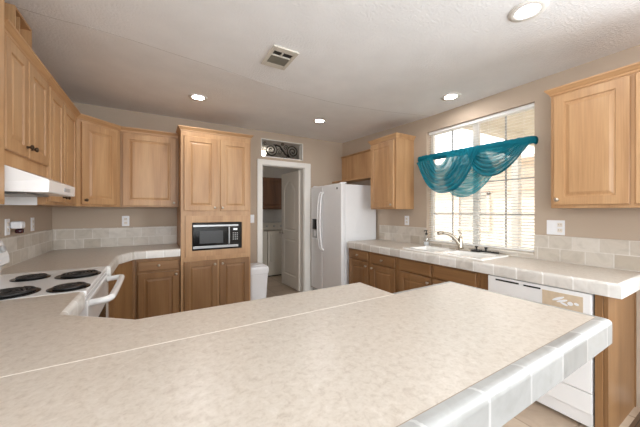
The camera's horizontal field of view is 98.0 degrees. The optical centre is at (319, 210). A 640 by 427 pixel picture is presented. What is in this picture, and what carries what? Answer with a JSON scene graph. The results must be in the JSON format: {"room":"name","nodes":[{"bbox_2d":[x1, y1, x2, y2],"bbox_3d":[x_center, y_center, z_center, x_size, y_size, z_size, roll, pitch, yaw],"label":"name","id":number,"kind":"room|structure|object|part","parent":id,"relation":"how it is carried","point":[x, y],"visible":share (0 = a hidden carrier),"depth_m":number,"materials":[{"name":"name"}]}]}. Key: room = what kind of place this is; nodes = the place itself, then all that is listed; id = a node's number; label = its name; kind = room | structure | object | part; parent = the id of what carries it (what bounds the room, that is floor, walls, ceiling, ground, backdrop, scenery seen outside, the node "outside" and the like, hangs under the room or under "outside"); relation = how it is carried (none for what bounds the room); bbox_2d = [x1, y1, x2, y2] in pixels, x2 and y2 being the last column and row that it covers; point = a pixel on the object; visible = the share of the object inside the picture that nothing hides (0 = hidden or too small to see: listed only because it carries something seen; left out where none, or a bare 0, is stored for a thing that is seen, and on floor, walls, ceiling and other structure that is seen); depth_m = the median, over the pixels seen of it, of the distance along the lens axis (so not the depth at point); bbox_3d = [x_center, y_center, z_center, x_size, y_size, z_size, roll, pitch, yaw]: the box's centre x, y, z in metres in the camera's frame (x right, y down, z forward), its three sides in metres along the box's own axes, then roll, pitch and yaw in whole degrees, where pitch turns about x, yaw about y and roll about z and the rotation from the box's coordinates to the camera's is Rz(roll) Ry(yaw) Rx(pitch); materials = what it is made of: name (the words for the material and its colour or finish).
{"room":"kitchen","nodes":[
{"label":"kitchen","id":0,"kind":"room"},
{"bbox_2d":[0,205,51,237],"bbox_3d":[-0.104,0.022,-1.765,0.120,2.600,11.070,0,0,-31],"label":"wall","id":1,"kind":"structure","parent":0,"point":[42,216],"depth_m":2.34,"materials":[{"name":"beige paint"}]},
{"bbox_2d":[0,0,4,204],"bbox_3d":[-1.416,-0.556,0.937,0.378,1.053,0.657,0,0,-31],"label":"upper cabinet","id":2,"kind":"object","parent":1,"relation":"attached to","point":[2,2],"visible":1,"depth_m":1.23,"materials":[{"name":"brown wood"}]},
{"bbox_2d":[5,219,9,234],"bbox_3d":[-2.281,0.117,2.030,0.009,0.118,0.072,0,0,-31],"label":"outlet","id":3,"kind":"object","parent":1,"relation":"attached to","point":[7,221],"visible":1,"depth_m":2.02,"materials":[{"name":"white plastic"}]},
{"bbox_2d":[10,221,24,232],"bbox_3d":[-2.274,0.122,2.092,0.065,0.090,0.070,0,0,-31],"label":"air freshener","id":4,"kind":"object","parent":3,"relation":"attached to","point":[17,225],"visible":1,"depth_m":2.08,"materials":[{"name":"white plastic"}]},
{"bbox_2d":[0,229,52,269],"bbox_3d":[-1.895,0.301,1.381,0.010,0.222,3.590,0,0,-31],"label":"trim","id":5,"kind":"structure","parent":1,"relation":"attached to","point":[20,248],"depth_m":2.33,"materials":[{"name":"tile"}]},
{"bbox_2d":[5,17,51,176],"bbox_3d":[-1.757,-0.562,1.492,0.358,0.678,0.639,0,0,-31],"label":"upper cabinet","id":6,"kind":"object","parent":1,"relation":"attached to","point":[26,76],"visible":0.98,"depth_m":1.50,"materials":[{"name":"brown wood"}]},
{"bbox_3d":[-1.549,-0.564,1.415,0.020,0.542,0.272,0,0,-31],"label":"door","id":7,"kind":"part","parent":6,"relation":"part of","materials":[{"name":"brown wood"}]},
{"bbox_2d":[5,3,31,48],"bbox_3d":[-1.734,-1.006,1.589,0.060,0.209,0.242,0,0,-31],"label":"display box","id":8,"kind":"object","parent":6,"relation":"on","point":[11,11],"visible":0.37,"depth_m":1.57,"materials":[{"name":"brown wood"}]},
{"bbox_3d":[-1.765,-0.877,1.487,0.339,0.048,0.639,0,0,-31],"label":"crown molding","id":9,"kind":"part","parent":6,"relation":"part of","materials":[{"name":"brown wood"}]},
{"bbox_3d":[-1.708,-0.564,1.684,0.020,0.542,0.324,0,0,-31],"label":"door","id":10,"kind":"part","parent":6,"relation":"part of","materials":[{"name":"brown wood"}]},
{"bbox_2d":[5,165,74,196],"bbox_3d":[-1.696,-0.152,1.505,0.476,0.137,0.600,0,0,-31],"label":"range hood","id":11,"kind":"object","parent":6,"relation":"attached to","point":[18,183],"visible":0.98,"depth_m":1.37,"materials":[{"name":"white metal"}]},
{"bbox_2d":[5,192,47,196],"bbox_3d":[-1.696,-0.088,1.476,0.290,0.008,0.350,0,0,-31],"label":"grille","id":12,"kind":"object","parent":11,"relation":"attached to","point":[10,194],"depth_m":1.51,"materials":[{"name":"metal"}]},
{"bbox_2d":[31,218,33,230],"bbox_3d":[-2.529,0.117,2.447,0.009,0.118,0.072,0,0,-31],"label":"outlet","id":13,"kind":"object","parent":1,"relation":"attached to","point":[32,219],"visible":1,"depth_m":2.44,"materials":[{"name":"white plastic"}]},
{"bbox_2d":[5,76,80,205],"bbox_3d":[-2.134,-0.472,2.128,0.358,0.858,0.837,0,0,-31],"label":"upper cabinet","id":14,"kind":"object","parent":1,"relation":"attached to","point":[63,113],"visible":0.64,"depth_m":2.08,"materials":[{"name":"brown wood"}]},
{"bbox_2d":[0,197,36,204],"bbox_3d":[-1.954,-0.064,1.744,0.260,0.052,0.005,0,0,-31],"label":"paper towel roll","id":15,"kind":"object","parent":14,"relation":"attached to","point":[8,200],"visible":0.89,"depth_m":1.77,"materials":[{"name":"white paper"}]},
{"bbox_3d":[-1.890,-0.448,1.990,0.020,0.770,0.320,0,0,-31],"label":"door","id":16,"kind":"part","parent":14,"relation":"part of","materials":[{"name":"brown wood"}]},
{"bbox_3d":[-2.142,-0.877,2.123,0.339,0.048,0.837,0,0,-31],"label":"crown molding","id":17,"kind":"part","parent":14,"relation":"part of","materials":[{"name":"brown wood"}]},
{"bbox_3d":[-2.079,-0.448,2.308,0.020,0.770,0.370,0,0,-31],"label":"door","id":18,"kind":"part","parent":14,"relation":"part of","materials":[{"name":"brown wood"}]},
{"bbox_2d":[42,113,120,206],"bbox_3d":[-2.388,-0.472,2.813,0.621,0.858,0.621,0,0,-31],"label":"upper cabinet","id":19,"kind":"object","parent":1,"relation":"attached to","point":[97,140],"visible":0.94,"depth_m":2.72,"materials":[{"name":"brown wood"}]},
{"bbox_3d":[-2.177,-0.446,2.752,0.020,0.765,0.339,0,0,14],"label":"door","id":20,"kind":"part","parent":19,"relation":"part of","materials":[{"name":"brown wood"}]},
{"bbox_3d":[-2.180,-0.877,2.760,0.051,0.048,0.424,0,0,14],"label":"crown molding","id":21,"kind":"part","parent":19,"relation":"part of","materials":[{"name":"brown wood"}]},
{"bbox_2d":[52,102,342,286],"bbox_3d":[-1.234,0.022,3.931,3.990,2.600,0.120,0,0,-31],"label":"wall","id":22,"kind":"structure","parent":0,"point":[324,157],"depth_m":3.49,"materials":[{"name":"beige paint"}]},
{"bbox_2d":[53,226,176,249],"bbox_3d":[-2.307,0.301,3.218,1.157,0.222,0.010,0,0,-31],"label":"trim","id":23,"kind":"structure","parent":22,"relation":"attached to","point":[77,238],"depth_m":3.17,"materials":[{"name":"tile"}]},
{"bbox_2d":[122,216,128,225],"bbox_3d":[-2.267,0.117,3.243,0.072,0.118,0.009,0,0,-31],"label":"outlet","id":24,"kind":"object","parent":22,"relation":"attached to","point":[125,219],"visible":1,"depth_m":3.24,"materials":[{"name":"white plastic"}]},
{"bbox_2d":[120,126,178,207],"bbox_3d":[-1.959,-0.472,3.221,0.555,0.858,0.358,0,0,-31],"label":"upper cabinet","id":25,"kind":"object","parent":22,"relation":"attached to","point":[149,159],"visible":1,"depth_m":3.08,"materials":[{"name":"brown wood"}]},
{"bbox_3d":[-1.963,-0.877,3.229,0.555,0.048,0.339,0,0,-31],"label":"crown molding","id":26,"kind":"part","parent":25,"relation":"part of","materials":[{"name":"brown wood"}]},
{"bbox_2d":[250,215,253,222],"bbox_3d":[-0.978,0.112,4.008,0.060,0.118,0.009,0,0,-31],"label":"light switch","id":27,"kind":"object","parent":22,"relation":"attached to","point":[251,216],"visible":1,"depth_m":4.00,"materials":[{"name":"white plastic"}]},
{"bbox_2d":[263,141,296,157],"bbox_3d":[-0.594,-0.932,4.299,0.688,0.246,0.024,0,0,-31],"label":"scroll","id":28,"kind":"object","parent":22,"relation":"attached to","point":[282,144],"visible":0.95,"depth_m":4.30},
{"bbox_2d":[261,138,302,160],"bbox_3d":[-0.598,-0.935,4.306,0.690,0.270,0.124,0,0,-31],"label":"trim","id":29,"kind":"structure","parent":22,"relation":"attached to","point":[300,145],"depth_m":4.32,"materials":[{"name":"white paint"}]},
{"bbox_2d":[257,159,310,291],"bbox_3d":[-0.563,0.281,4.317,0.882,2.082,0.140,0,0,-31],"label":"trim","id":30,"kind":"structure","parent":22,"relation":"attached to","point":[305,169],"depth_m":4.43,"materials":[{"name":"white wood"}]},
{"bbox_2d":[279,170,299,290],"bbox_3d":[-0.507,0.323,4.819,0.171,1.975,0.674,0,0,-33],"label":"door","id":31,"kind":"structure","parent":22,"relation":"in","point":[290,231],"depth_m":4.76,"materials":[{"name":"white wood"}]},
{"bbox_2d":[262,141,298,159],"bbox_3d":[-0.854,-1.248,5.436,2.520,0.100,2.080,0,0,-31],"label":"ceiling","id":32,"kind":"structure","parent":0,"point":[266,143],"depth_m":5.50,"materials":[{"name":"black metal"}]},
{"bbox_2d":[263,167,298,222],"bbox_3d":[-1.351,0.022,6.292,2.540,2.600,0.100,0,0,-31],"label":"wall","id":33,"kind":"structure","parent":0,"point":[269,215],"depth_m":6.40,"materials":[{"name":"grey paint"}]},
{"bbox_2d":[263,177,281,208],"bbox_3d":[-1.375,-0.378,5.991,1.250,0.680,0.388,0,0,-31],"label":"upper cabinet","id":34,"kind":"object","parent":33,"relation":"attached to","point":[272,187],"visible":0.2,"depth_m":5.98,"materials":[{"name":"brown wood"}]},
{"bbox_2d":[5,0,639,142],"bbox_3d":[1.552,-1.208,-0.783,3.730,0.180,11.070,0,0,-31],"label":"ceiling","id":35,"kind":"structure","parent":0,"point":[400,57],"depth_m":1.96,"materials":[{"name":"white paint"}]},
{"bbox_2d":[188,94,207,100],"bbox_3d":[-1.227,-1.141,2.796,0.184,0.008,0.184,0,0,-31],"label":"recessed light","id":36,"kind":"object","parent":35,"relation":"in","point":[198,97],"visible":1,"depth_m":2.79,"materials":[{"name":"white"}]},
{"bbox_2d":[261,44,298,69],"bbox_3d":[-0.295,-1.110,2.026,0.190,0.016,0.270,0,0,-31],"label":"ceiling vent","id":37,"kind":"object","parent":35,"relation":"in","point":[278,57],"visible":1,"depth_m":2.01,"materials":[{"name":"metal"}]},
{"bbox_2d":[313,119,326,122],"bbox_3d":[-0.003,-1.141,3.522,0.184,0.008,0.184,0,0,-31],"label":"recessed light","id":38,"kind":"object","parent":35,"relation":"in","point":[314,120],"visible":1,"depth_m":3.53,"materials":[{"name":"white"}]},
{"bbox_2d":[441,93,460,100],"bbox_3d":[1.278,-1.114,2.715,0.184,0.008,0.184,0,0,-31],"label":"recessed light","id":39,"kind":"object","parent":35,"relation":"in","point":[450,96],"visible":1,"depth_m":2.70,"materials":[{"name":"white"}]},
{"bbox_2d":[508,0,548,21],"bbox_3d":[1.156,-1.114,1.549,0.184,0.008,0.184,0,0,-31],"label":"recessed light","id":40,"kind":"object","parent":35,"relation":"in","point":[529,9],"visible":1,"depth_m":1.54,"materials":[{"name":"white"}]},
{"bbox_2d":[266,275,639,426],"bbox_3d":[1.184,1.352,0.209,4.350,0.060,13.150,0,0,-31],"label":"floor","id":41,"kind":"structure","parent":0,"point":[537,414],"depth_m":1.79,"materials":[{"name":"tile"}]},
{"bbox_2d":[0,240,124,317],"bbox_3d":[-1.602,0.750,1.611,0.740,1.145,0.744,0,0,-31],"label":"range","id":42,"kind":"object","parent":41,"relation":"on","point":[93,281],"visible":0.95,"depth_m":1.61,"materials":[{"name":"white metal"}]},
{"bbox_3d":[-1.981,0.237,1.735,0.031,0.046,0.044,0,0,-31],"label":"control knob","id":43,"kind":"part","parent":42,"relation":"part of","materials":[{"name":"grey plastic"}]},
{"bbox_3d":[-1.518,0.396,1.362,0.182,0.010,0.184,0,0,-31],"label":"coil burner","id":44,"kind":"part","parent":42,"relation":"part of","materials":[{"name":"black metal"}]},
{"bbox_3d":[-1.743,0.396,1.681,0.137,0.010,0.138,0,0,-31],"label":"coil burner","id":45,"kind":"part","parent":42,"relation":"part of","materials":[{"name":"black metal"}]},
{"bbox_2d":[0,266,106,300],"bbox_3d":[-1.643,0.422,1.586,0.603,0.030,0.744,0,0,-31],"label":"cooktop","id":46,"kind":"object","parent":42,"relation":"in","point":[43,283],"depth_m":1.58,"materials":[{"name":"white metal"}]},
{"bbox_3d":[-1.323,0.396,1.472,0.137,0.010,0.138,0,0,-31],"label":"coil burner","id":47,"kind":"part","parent":42,"relation":"part of","materials":[{"name":"black metal"}]},
{"bbox_3d":[-1.525,0.396,1.765,0.182,0.010,0.184,0,0,-31],"label":"coil burner","id":48,"kind":"part","parent":42,"relation":"part of","materials":[{"name":"black metal"}]},
{"bbox_3d":[-1.395,0.772,1.734,0.038,0.620,0.732,0,0,-31],"label":"oven door","id":49,"kind":"part","parent":42,"relation":"part of","materials":[{"name":"white metal"}]},
{"bbox_3d":[-1.398,0.447,1.732,0.031,0.014,0.740,0,0,-31],"label":"rail","id":50,"kind":"part","parent":42,"relation":"part of","materials":[{"name":"white metal"}]},
{"bbox_3d":[-1.325,0.481,1.758,0.115,0.047,0.636,0,0,-31],"label":"handle","id":51,"kind":"part","parent":42,"relation":"part of","materials":[{"name":"white metal"}]},
{"bbox_2d":[108,259,135,319],"bbox_3d":[-2.142,0.906,2.536,0.760,0.832,1.348,0,0,-31],"label":"base cabinet","id":52,"kind":"object","parent":41,"relation":"on","point":[123,306],"visible":0.1,"depth_m":2.69,"materials":[{"name":"brown wood"}]},
{"bbox_2d":[0,243,179,275],"bbox_3d":[-1.957,0.448,2.628,1.155,0.080,1.361,0,0,-31],"label":"countertop","id":53,"kind":"structure","parent":52,"relation":"on","point":[111,257],"depth_m":2.49,"materials":[{"name":"beige laminate"}]},
{"bbox_2d":[136,256,179,318],"bbox_3d":[-1.830,0.906,3.152,0.400,0.832,0.608,0,0,-31],"label":"base cabinet","id":54,"kind":"object","parent":41,"relation":"on","point":[157,279],"visible":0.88,"depth_m":2.91,"materials":[{"name":"brown wood"}]},
{"bbox_3d":[-1.695,0.572,2.924,0.370,0.100,0.020,0,0,-31],"label":"drawer","id":55,"kind":"part","parent":54,"relation":"part of","materials":[{"name":"brown wood"}]},
{"bbox_2d":[176,125,253,311],"bbox_3d":[-1.317,0.200,3.439,0.827,2.245,0.638,0,0,-31],"label":"tall cabinet","id":56,"kind":"object","parent":41,"relation":"on","point":[214,165],"visible":0.89,"depth_m":3.17,"materials":[{"name":"brown wood"}]},
{"bbox_3d":[-1.331,-0.411,3.106,0.342,0.823,0.020,0,0,-31],"label":"door","id":57,"kind":"part","parent":56,"relation":"part of","materials":[{"name":"brown wood"}]},
{"bbox_3d":[-1.328,0.879,3.107,0.348,0.645,0.020,0,0,-31],"label":"door","id":58,"kind":"part","parent":56,"relation":"part of","materials":[{"name":"brown wood"}]},
{"bbox_3d":[-1.322,-0.899,3.447,0.827,0.048,0.619,0,0,-31],"label":"crown molding","id":59,"kind":"part","parent":56,"relation":"part of","materials":[{"name":"brown wood"}]},
{"bbox_2d":[192,222,241,250],"bbox_3d":[-1.268,0.288,3.358,0.538,0.304,0.450,0,0,-31],"label":"microwave","id":60,"kind":"object","parent":56,"relation":"in","point":[205,235],"visible":0.96,"depth_m":3.17,"materials":[{"name":"black metal"}]},
{"bbox_3d":[-1.056,0.281,3.232,0.016,0.198,0.016,0,0,-31],"label":"handle","id":61,"kind":"part","parent":60,"relation":"part of","materials":[{"name":"metal"}]},
{"bbox_3d":[-0.995,0.288,3.285,0.135,0.296,0.014,0,0,-31],"label":"control panel","id":62,"kind":"part","parent":60,"relation":"part of","materials":[{"name":"black plastic"}]},
{"bbox_3d":[-1.010,0.879,3.296,0.343,0.645,0.020,0,0,-31],"label":"door","id":63,"kind":"part","parent":56,"relation":"part of","materials":[{"name":"brown wood"}]},
{"bbox_3d":[-1.008,-0.411,3.297,0.337,0.823,0.020,0,0,-31],"label":"door","id":64,"kind":"part","parent":56,"relation":"part of","materials":[{"name":"brown wood"}]},
{"bbox_2d":[250,262,268,300],"bbox_3d":[-0.856,1.016,3.725,0.270,0.612,0.300,0,0,-31],"label":"trash can","id":65,"kind":"object","parent":41,"relation":"on","point":[259,271],"visible":0.66,"depth_m":3.61,"materials":[{"name":"white plastic"}]},
{"bbox_3d":[-0.856,0.757,3.725,0.270,0.080,0.300,0,0,-31],"label":"lid","id":66,"kind":"part","parent":65,"relation":"part of","materials":[{"name":"white plastic"}]},
{"bbox_2d":[263,231,266,264],"bbox_3d":[-1.508,0.792,5.675,0.660,1.060,0.660,0,0,-31],"label":"washing machine","id":67,"kind":"object","parent":41,"relation":"on","point":[264,232],"visible":0.09,"depth_m":5.54,"materials":[{"name":"white metal"}]},
{"bbox_2d":[263,222,281,276],"bbox_3d":[-0.928,0.792,6.011,0.660,1.060,0.674,0,0,-31],"label":"dryer","id":68,"kind":"object","parent":41,"relation":"on","point":[274,238],"visible":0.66,"depth_m":5.65,"materials":[{"name":"white metal"}]},
{"bbox_3d":[-1.054,0.334,6.224,0.660,0.144,0.180,0,0,-31],"label":"control panel","id":69,"kind":"part","parent":68,"relation":"part of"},
{"bbox_3d":[-0.759,0.742,5.727,0.540,0.560,0.014,0,0,-31],"label":"door","id":70,"kind":"part","parent":68,"relation":"part of","materials":[{"name":"white metal"}]},
{"bbox_2d":[311,182,375,289],"bbox_3d":[0.306,0.457,4.232,0.693,1.701,0.843,0,0,-31],"label":"refrigerator","id":71,"kind":"object","parent":41,"relation":"on","point":[341,213],"visible":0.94,"depth_m":3.94,"materials":[{"name":"white metal"}]},
{"bbox_3d":[-0.077,0.204,4.326,0.004,0.155,0.170,0,0,-31],"label":"dispenser panel","id":72,"kind":"part","parent":71,"relation":"part of","materials":[{"name":"black plastic"}]},
{"bbox_3d":[-0.030,0.412,4.324,0.062,1.580,0.343,0,0,-31],"label":"freezer door","id":73,"kind":"part","parent":71,"relation":"part of","materials":[{"name":"white metal"}]},
{"bbox_3d":[-0.012,0.152,4.173,0.086,0.880,0.028,0,0,-31],"label":"handle","id":74,"kind":"part","parent":71,"relation":"part of","materials":[{"name":"white plastic"}]},
{"bbox_3d":[0.024,0.152,4.113,0.086,0.880,0.028,0,0,-31],"label":"handle","id":75,"kind":"part","parent":71,"relation":"part of","materials":[{"name":"white plastic"}]},
{"bbox_3d":[0.186,0.412,3.959,0.062,1.580,0.494,0,0,-31],"label":"door","id":76,"kind":"part","parent":71,"relation":"part of","materials":[{"name":"white metal"}]},
{"bbox_2d":[349,248,370,285],"bbox_3d":[0.716,0.906,3.691,0.598,0.832,0.442,0,0,-31],"label":"base cabinet","id":77,"kind":"object","parent":41,"relation":"on","point":[359,260],"visible":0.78,"depth_m":3.52,"materials":[{"name":"brown wood"}]},
{"bbox_3d":[0.492,0.562,3.560,0.020,0.110,0.380,0,0,-31],"label":"drawer","id":78,"kind":"part","parent":77,"relation":"part of","materials":[{"name":"brown wood"}]},
{"bbox_3d":[0.492,0.913,3.560,0.020,0.558,0.380,0,0,-31],"label":"door","id":79,"kind":"part","parent":77,"relation":"part of","materials":[{"name":"brown wood"}]},
{"bbox_2d":[370,252,397,293],"bbox_3d":[0.941,0.906,3.311,0.598,0.832,0.438,0,0,-31],"label":"base cabinet","id":80,"kind":"object","parent":41,"relation":"on","point":[384,268],"visible":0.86,"depth_m":3.14,"materials":[{"name":"brown wood"}]},
{"bbox_3d":[0.719,0.565,3.178,0.020,0.115,0.380,0,0,-31],"label":"drawer","id":81,"kind":"part","parent":80,"relation":"part of","materials":[{"name":"brown wood"}]},
{"bbox_3d":[0.719,0.914,3.178,0.020,0.555,0.380,0,0,-31],"label":"door","id":82,"kind":"part","parent":80,"relation":"part of","materials":[{"name":"brown wood"}]},
{"bbox_2d":[398,257,480,291],"bbox_3d":[1.280,0.906,2.741,0.598,0.832,0.884,0,0,-31],"label":"base cabinet","id":83,"kind":"object","parent":41,"relation":"on","point":[412,274],"visible":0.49,"depth_m":2.64,"materials":[{"name":"brown wood"}]},
{"bbox_3d":[0.947,0.914,2.793,0.020,0.555,0.395,0,0,-31],"label":"door","id":84,"kind":"part","parent":83,"relation":"part of","materials":[{"name":"brown wood"}]},
{"bbox_3d":[1.165,0.914,2.425,0.020,0.555,0.400,0,0,-31],"label":"door","id":85,"kind":"part","parent":83,"relation":"part of","materials":[{"name":"brown wood"}]},
{"bbox_2d":[347,239,639,298],"bbox_3d":[1.261,0.448,2.778,0.574,0.080,2.550,0,0,-31],"label":"countertop","id":86,"kind":"structure","parent":83,"relation":"on","point":[608,282],"depth_m":2.01,"materials":[{"name":"beige tile"}]},
{"bbox_2d":[437,230,470,250],"bbox_3d":[1.349,0.293,2.801,0.226,0.204,0.251,0,0,-31],"label":"faucet","id":87,"kind":"object","parent":86,"relation":"on","point":[459,241],"visible":0.97,"depth_m":2.82,"materials":[{"name":"silver metal"}]},
{"bbox_3d":[1.347,0.282,2.840,0.186,0.147,0.040,0,0,5],"label":"spout","id":88,"kind":"part","parent":87,"relation":"part of","materials":[{"name":"silver metal"}]},
{"bbox_2d":[403,245,508,260],"bbox_3d":[1.290,0.492,2.749,0.419,0.192,0.854,0,0,-31],"label":"sink","id":89,"kind":"object","parent":86,"relation":"in","point":[481,256],"visible":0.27,"depth_m":2.70,"materials":[{"name":"ceramic"}]},
{"bbox_2d":[471,246,481,251],"bbox_3d":[1.528,0.368,2.715,0.096,0.053,0.096,0,0,-31],"label":"strainer","id":90,"kind":"object","parent":89,"relation":"on","point":[476,249],"visible":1,"depth_m":2.69,"materials":[{"name":"metal"}]},
{"bbox_2d":[491,251,510,255],"bbox_3d":[1.669,0.396,2.566,0.040,0.024,0.161,0,0,-31],"label":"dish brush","id":91,"kind":"object","parent":86,"relation":"on","point":[493,251],"visible":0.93,"depth_m":2.57,"materials":[{"name":"plastic"}]},
{"bbox_2d":[481,273,489,289],"bbox_3d":[1.544,0.906,2.345,0.550,0.832,0.063,0,0,-31],"label":"filler panel","id":92,"kind":"object","parent":41,"relation":"on","point":[484,277],"visible":0.02,"depth_m":2.21,"materials":[{"name":"brown wood"}]},
{"bbox_2d":[488,275,594,426],"bbox_3d":[1.693,0.908,2.042,0.564,0.828,0.596,0,0,-31],"label":"dishwasher","id":93,"kind":"object","parent":41,"relation":"on","point":[573,397],"visible":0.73,"depth_m":1.75,"materials":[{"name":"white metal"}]},
{"bbox_2d":[552,297,578,305],"bbox_3d":[1.541,0.569,1.748,0.002,0.053,0.133,0,0,-31],"label":"print","id":94,"kind":"object","parent":93,"relation":"attached to","point":[556,301],"depth_m":1.75,"materials":[{"name":"beige paper"}]},
{"bbox_3d":[1.472,1.155,1.911,0.018,0.123,0.596,0,0,-31],"label":"access panel","id":95,"kind":"part","parent":93,"relation":"part of","materials":[{"name":"white metal"}]},
{"bbox_3d":[1.469,0.860,1.909,0.024,0.455,0.596,0,0,-31],"label":"door","id":96,"kind":"part","parent":93,"relation":"part of","materials":[{"name":"white metal"}]},
{"bbox_2d":[595,292,635,426],"bbox_3d":[1.883,0.906,1.762,0.562,0.832,0.055,0,0,-30],"label":"end panel","id":97,"kind":"object","parent":41,"relation":"on","point":[615,366],"visible":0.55,"depth_m":1.69,"materials":[{"name":"brown wood"}]},
{"bbox_3d":[-1.079,0.906,0.840,0.858,0.832,1.105,0,0,-31],"label":"base cabinet","id":98,"kind":"object","parent":41,"relation":"on","visible":0},
{"bbox_2d":[0,282,391,376],"bbox_3d":[-0.674,0.448,1.238,1.943,0.080,0.838,0,0,-31],"label":"countertop","id":99,"kind":"structure","parent":98,"relation":"on","point":[38,332],"depth_m":1.00,"materials":[{"name":"beige laminate"}]},
{"bbox_2d":[0,281,611,426],"bbox_3d":[-0.102,0.455,0.732,2.411,0.094,0.681,0,0,-31],"label":"bar","id":100,"kind":"object","parent":99,"relation":"attached to","point":[446,354],"visible":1,"depth_m":0.72,"materials":[{"name":"beige laminate"}]},
{"bbox_2d":[343,45,639,407],"bbox_3d":[3.216,0.022,0.205,0.140,2.600,11.070,0,0,-31],"label":"wall","id":101,"kind":"structure","parent":0,"point":[600,223],"depth_m":2.34,"materials":[{"name":"beige paint"}]},
{"bbox_2d":[17,7,422,115],"bbox_3d":[-0.350,-1.120,2.422,3.731,0.005,0.276,0,0,-31],"label":"trim","id":102,"kind":"structure","parent":101,"relation":"attached to","point":[17,7],"depth_m":1.99,"materials":[{"name":"white paint"}]},
{"bbox_2d":[332,149,370,183],"bbox_3d":[0.575,-0.699,4.301,0.219,0.462,1.086,0,0,-31],"label":"upper cabinet","id":103,"kind":"object","parent":101,"relation":"attached to","point":[356,167],"visible":0.48,"depth_m":4.42,"materials":[{"name":"brown wood"}]},
{"bbox_3d":[0.652,-0.919,4.347,0.039,0.022,1.086,0,0,-31],"label":"molding","id":104,"kind":"part","parent":103,"relation":"part of","materials":[{"name":"brown wood"}]},
{"bbox_3d":[0.662,-0.700,4.352,0.017,0.416,1.086,0,0,-31],"label":"panel","id":105,"kind":"part","parent":103,"relation":"part of","materials":[{"name":"brown wood"}]},
{"bbox_2d":[368,132,415,208],"bbox_3d":[0.910,-0.478,3.598,0.358,0.910,0.517,0,0,-31],"label":"upper cabinet","id":106,"kind":"object","parent":101,"relation":"attached to","point":[392,155],"visible":1,"depth_m":3.44,"materials":[{"name":"brown wood"}]},
{"bbox_3d":[0.786,-0.453,3.535,0.020,0.820,0.413,0,0,-31],"label":"door","id":107,"kind":"part","parent":106,"relation":"part of","materials":[{"name":"brown wood"}]},
{"bbox_3d":[0.918,-0.909,3.603,0.339,0.048,0.517,0,0,-31],"label":"crown molding","id":108,"kind":"part","parent":106,"relation":"part of","materials":[{"name":"brown wood"}]},
{"bbox_2d":[405,216,408,224],"bbox_3d":[1.120,0.122,3.590,0.009,0.118,0.072,0,0,-31],"label":"outlet","id":109,"kind":"object","parent":101,"relation":"attached to","point":[406,217],"visible":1,"depth_m":3.58,"materials":[{"name":"white plastic"}]},
{"bbox_2d":[417,136,537,196],"bbox_3d":[1.463,-0.399,2.835,0.184,0.519,1.218,0,0,-31],"label":"window valance","id":110,"kind":"object","parent":101,"relation":"attached to","point":[463,172],"visible":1,"depth_m":2.76,"materials":[{"name":"teal fabric"}]},
{"bbox_2d":[426,241,533,254],"bbox_3d":[1.586,0.370,2.876,0.087,0.014,1.101,0,0,-31],"label":"trim","id":111,"kind":"structure","parent":101,"relation":"attached to","point":[435,242],"depth_m":2.70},
{"bbox_2d":[431,108,533,250],"bbox_3d":[1.642,-0.282,2.909,0.042,1.316,1.103,0,0,-31],"label":"window","id":112,"kind":"structure","parent":101,"relation":"in","point":[478,193],"depth_m":2.89,"materials":[{"name":"grey plastic"}]},
{"bbox_2d":[429,103,533,251],"bbox_3d":[1.596,-0.290,2.877,0.049,1.297,1.087,0,0,-31],"label":"window blind","id":113,"kind":"object","parent":112,"relation":"attached to","point":[529,106],"visible":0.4,"depth_m":2.73,"materials":[{"name":"white plastic"}]},
{"bbox_3d":[1.599,0.350,2.880,0.026,0.015,1.087,0,0,-31],"label":"rail","id":114,"kind":"part","parent":113,"relation":"part of","materials":[{"name":"white plastic"}]},
{"bbox_2d":[379,225,639,271],"bbox_3d":[1.513,0.307,2.927,0.010,0.210,2.550,0,0,-31],"label":"backsplash","id":115,"kind":"structure","parent":101,"relation":"attached to","point":[606,253],"depth_m":2.16,"materials":[{"name":"tile"}]},
{"bbox_2d":[547,220,564,234],"bbox_3d":[1.911,0.134,2.257,0.009,0.118,0.118,0,0,-31],"label":"switch plate","id":116,"kind":"object","parent":101,"relation":"attached to","point":[554,227],"visible":1,"depth_m":2.25,"materials":[{"name":"white plastic"}]},
{"bbox_2d":[544,61,639,207],"bbox_3d":[2.004,-0.450,1.745,0.368,0.859,0.872,0,0,-31],"label":"upper cabinet","id":117,"kind":"object","parent":101,"relation":"attached to","point":[595,120],"visible":1,"depth_m":1.80,"materials":[{"name":"brown wood"}]},
{"bbox_3d":[2.012,-0.855,1.750,0.349,0.048,0.872,0,0,-31],"label":"crown molding","id":118,"kind":"part","parent":117,"relation":"part of","materials":[{"name":"brown wood"}]},
{"bbox_3d":[1.980,-0.431,1.502,0.020,0.778,0.372,0,0,-31],"label":"door","id":119,"kind":"part","parent":117,"relation":"part of","materials":[{"name":"brown wood"}]},
{"label":"outside","id":120,"kind":"structure","parent":0,"visible":0},
{"bbox_3d":[3.603,1.382,5.627,6.060,0.080,18.000,0,0,-31],"label":"patio","id":121,"kind":"object","parent":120,"visible":0},
{"bbox_2d":[435,146,533,249],"bbox_3d":[6.042,-0.408,8.238,5.000,3.500,18.400,0,0,-31],"label":"house","id":122,"kind":"structure","parent":121,"relation":"on","point":[493,199],"depth_m":7.05,"materials":[{"name":"beige paint"}]},
{"bbox_3d":[4.136,0.012,7.513,0.012,0.860,0.760,0,0,-31],"label":"pane","id":123,"kind":"part","parent":122,"relation":"part of","materials":[{"name":"glass"}]},
{"bbox_2d":[463,109,533,247],"bbox_3d":[3.846,0.097,1.945,2.600,2.490,4.620,0,0,-31],"label":"patio cover","id":124,"kind":"object","parent":121,"relation":"on","point":[516,164],"visible":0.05,"depth_m":3.79,"materials":[{"name":"white wood"}]},
{"bbox_3d":[2.797,0.172,3.957,0.090,2.340,0.090,0,0,-31],"label":"post","id":125,"kind":"part","parent":124,"relation":"part of","materials":[{"name":"white wood"}]}
]}

